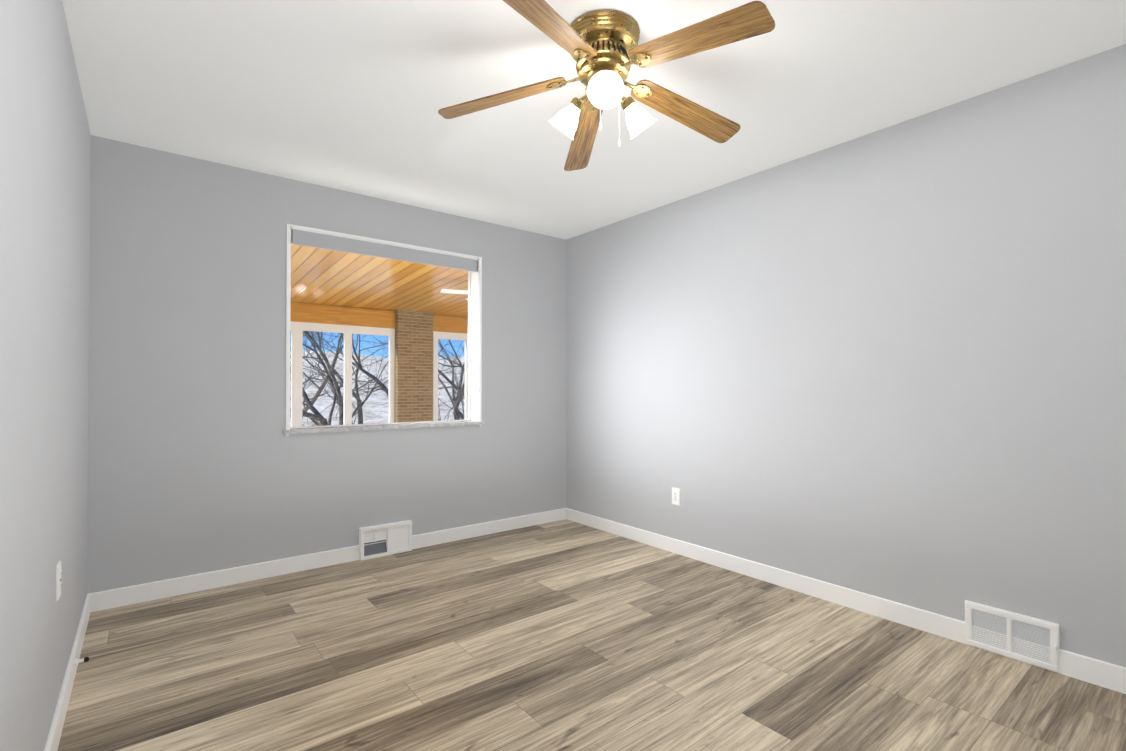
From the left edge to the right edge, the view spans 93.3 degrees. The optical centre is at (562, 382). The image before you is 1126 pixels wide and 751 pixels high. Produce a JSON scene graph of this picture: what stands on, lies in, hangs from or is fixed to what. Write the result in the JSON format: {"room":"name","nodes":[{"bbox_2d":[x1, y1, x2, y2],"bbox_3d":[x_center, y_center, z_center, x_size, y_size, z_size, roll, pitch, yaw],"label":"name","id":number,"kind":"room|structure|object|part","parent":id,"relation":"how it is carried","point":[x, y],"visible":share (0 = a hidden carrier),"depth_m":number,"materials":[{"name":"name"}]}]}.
{"room":"empty bedroom","nodes":[
{"label":"empty bedroom","id":0,"kind":"room"},
{"bbox_2d":[0,0,90,750],"bbox_3d":[-1.070,-0.066,0.867,0.160,2.440,4.900,0,-1,-38],"label":"wall","id":1,"kind":"structure","parent":0,"point":[45,147],"depth_m":1.46,"materials":[{"name":"paint"}]},
{"bbox_2d":[56,560,61,600],"bbox_3d":[-1.684,0.662,1.777,0.010,0.116,0.072,0,-1,-38],"label":"electrical outlet","id":2,"kind":"object","parent":1,"relation":"attached to","point":[58,579],"visible":1,"depth_m":1.75,"materials":[{"name":"white plastic"}]},
{"bbox_2d":[44,594,90,750],"bbox_3d":[-0.996,1.106,0.904,0.015,0.096,4.565,0,-1,-38],"label":"baseboard","id":3,"kind":"structure","parent":1,"relation":"attached to","point":[55,731],"depth_m":1.92,"materials":[{"name":"white wood"}]},
{"bbox_2d":[75,657,88,665],"bbox_3d":[-1.920,1.110,2.122,0.040,0.028,0.028,0,-1,-38],"label":"doorstop","id":4,"kind":"object","parent":1,"relation":"attached to","point":[85,659],"visible":1,"depth_m":2.12,"materials":[{"name":"white metal"}]},
{"bbox_2d":[87,135,565,593],"bbox_3d":[-1.247,-0.040,3.744,3.122,2.440,0.160,0,-1,-38],"label":"wall","id":5,"kind":"structure","parent":0,"point":[199,461],"depth_m":3.15,"materials":[{"name":"paint"}]},
{"bbox_2d":[87,508,565,612],"bbox_3d":[-1.193,1.132,3.665,3.122,0.096,0.015,0,-1,-38],"label":"baseboard","id":6,"kind":"structure","parent":5,"relation":"attached to","point":[125,596],"depth_m":3.22,"materials":[{"name":"white wood"}]},
{"bbox_2d":[283,421,483,433],"bbox_3d":[-1.213,0.310,3.749,1.395,0.024,0.190,0,-1,-38],"label":"window sill","id":7,"kind":"structure","parent":5,"relation":"attached to","point":[363,427],"depth_m":3.62,"materials":[{"name":"wood"}]},
{"bbox_2d":[286,224,481,435],"bbox_3d":[-1.219,-0.319,3.762,1.367,1.312,0.170,0,-1,-38],"label":"window","id":8,"kind":"structure","parent":5,"relation":"in","point":[475,346],"depth_m":3.94,"materials":[{"name":"white"}]},
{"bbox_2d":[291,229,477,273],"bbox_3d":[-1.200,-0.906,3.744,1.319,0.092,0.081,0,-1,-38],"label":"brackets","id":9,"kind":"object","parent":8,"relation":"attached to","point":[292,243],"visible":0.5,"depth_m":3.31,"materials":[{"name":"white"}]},
{"bbox_2d":[291,229,477,271],"bbox_3d":[-1.200,-0.906,3.744,1.319,0.092,0.081,0,-1,-38],"label":"window blind","id":10,"kind":"object","parent":8,"relation":"attached to","point":[321,241],"visible":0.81,"depth_m":3.65,"materials":[{"name":"grey"}]},
{"bbox_2d":[359,520,411,560],"bbox_3d":[-1.209,1.074,3.630,0.350,0.204,0.050,0,-1,-38],"label":"air vent","id":11,"kind":"object","parent":5,"relation":"in","point":[397,536],"visible":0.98,"depth_m":3.62,"materials":[{"name":"white plastic"}]},
{"bbox_2d":[364,540,386,555],"bbox_3d":[-1.212,1.074,3.635,0.310,0.164,0.037,0,-1,-38],"label":"damper","id":12,"kind":"object","parent":11,"relation":"attached to","point":[376,548],"visible":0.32,"depth_m":3.58,"materials":[{"name":"grey metal"}]},
{"bbox_2d":[57,519,1125,750],"bbox_3d":[0.220,1.223,1.871,3.442,0.120,4.900,0,-1,-38],"label":"floor","id":13,"kind":"structure","parent":0,"point":[564,635],"depth_m":2.16,"materials":[{"name":"brown wood"}]},
{"bbox_2d":[62,0,1125,239],"bbox_3d":[0.220,-1.337,1.895,3.442,0.120,4.900,0,-1,-38],"label":"ceiling","id":14,"kind":"structure","parent":0,"point":[352,96],"depth_m":2.27,"materials":[{"name":"white paint"}]},
{"bbox_2d":[438,0,774,170],"bbox_3d":[0.180,-1.063,1.932,1.209,0.426,1.190,0,-1,-38],"label":"ceiling fan","id":15,"kind":"object","parent":14,"relation":"hanging from","point":[602,47],"visible":1,"depth_m":1.87,"materials":[{"name":"brown wood"}]},
{"label":"blade","id":16,"kind":"part","parent":15,"relation":"part of","materials":[{"name":"brown wood"}]},
{"bbox_3d":[-0.032,-1.081,1.611,0.120,0.006,0.495,14,16,25],"label":"blade","id":17,"kind":"part","parent":15,"relation":"part of","materials":[{"name":"brown wood"}]},
{"bbox_3d":[0.093,-1.074,2.329,0.120,0.006,0.495,-13,-8,-10],"label":"blade","id":18,"kind":"part","parent":15,"relation":"part of","materials":[{"name":"brown wood"}]},
{"label":"blade","id":19,"kind":"part","parent":15,"relation":"part of","materials":[{"name":"brown wood"}]},
{"bbox_3d":[0.414,-1.080,1.675,0.495,0.006,0.120,14,-4,45],"label":"blade","id":20,"kind":"part","parent":15,"relation":"part of","materials":[{"name":"brown wood"}]},
{"bbox_2d":[566,44,1125,667],"bbox_3d":[1.509,-0.047,2.898,0.160,2.440,4.900,0,-1,-38],"label":"wall","id":21,"kind":"structure","parent":0,"point":[888,362],"depth_m":2.60,"materials":[{"name":"paint"}]},
{"bbox_2d":[672,487,679,505],"bbox_3d":[0.780,0.790,3.679,0.010,0.116,0.072,0,-1,-38],"label":"electrical outlet","id":22,"kind":"object","parent":21,"relation":"attached to","point":[675,496],"visible":1,"depth_m":3.67,"materials":[{"name":"white plastic"}]},
{"bbox_2d":[566,508,1125,693],"bbox_3d":[1.445,1.124,2.827,0.015,0.096,4.565,0,-1,-38],"label":"baseboard","id":23,"kind":"structure","parent":21,"relation":"attached to","point":[1107,675],"depth_m":2.72,"materials":[{"name":"white wood"}]},
{"bbox_2d":[965,600,1059,672],"bbox_3d":[1.889,1.069,2.249,0.034,0.188,0.310,0,-1,-38],"label":"air vent","id":24,"kind":"object","parent":21,"relation":"in","point":[1009,624],"visible":1,"depth_m":2.24,"materials":[{"name":"white plastic"}]},
{"label":"outside","id":25,"kind":"structure","parent":0,"visible":0},
{"bbox_2d":[290,350,464,426],"bbox_3d":[-26.142,-0.838,73.240,130.000,15.118,130.700,0,-1,-38],"label":"terrain","id":26,"kind":"structure","parent":25,"point":[369,416],"depth_m":79.49,"materials":[{"name":"white snow"}]},
{"bbox_2d":[290,331,464,425],"bbox_3d":[-5.331,-1.532,20.011,16.354,11.758,21.884,0,-1,-38],"label":"trees","id":27,"kind":"object","parent":26,"relation":"on","point":[455,401],"depth_m":17.54,"materials":[{"name":"black plant"}]},
{"bbox_2d":[291,244,467,317],"bbox_3d":[-1.711,-1.229,6.266,9.500,0.275,4.360,0,-1,-38],"label":"ceiling","id":28,"kind":"structure","parent":25,"point":[323,296],"depth_m":6.34,"materials":[{"name":"brown wood"}]},
{"bbox_2d":[440,289,467,299],"bbox_3d":[-0.856,-1.100,6.395,1.205,0.250,1.155,0,-1,-38],"label":"fan","id":29,"kind":"object","parent":28,"relation":"hanging from","point":[454,292],"depth_m":6.20,"materials":[{"name":"white"}]},
{"bbox_3d":[-1.711,1.264,6.243,9.500,0.120,4.360,0,-1,-38],"label":"floor","id":30,"kind":"structure","parent":25,"visible":0},
{"bbox_2d":[290,321,467,426],"bbox_3d":[-2.974,0.199,7.856,9.500,2.040,0.120,0,-1,-38],"label":"window frames","id":31,"kind":"structure","parent":30,"relation":"on","point":[296,347],"depth_m":7.69,"materials":[{"name":"white wood"}]},
{"bbox_2d":[290,302,467,333],"bbox_3d":[-2.957,-0.952,7.845,9.500,0.260,0.135,0,-1,-38],"label":"beam","id":32,"kind":"structure","parent":31,"relation":"on","point":[309,310],"depth_m":7.74,"materials":[{"name":"brown wood"}]},
{"bbox_2d":[394,310,434,422],"bbox_3d":[-2.374,0.068,8.316,0.610,2.310,0.400,0,-1,-38],"label":"brick column","id":33,"kind":"structure","parent":30,"relation":"on","point":[414,384],"depth_m":8.16,"materials":[{"name":"brown brick"}]}
]}

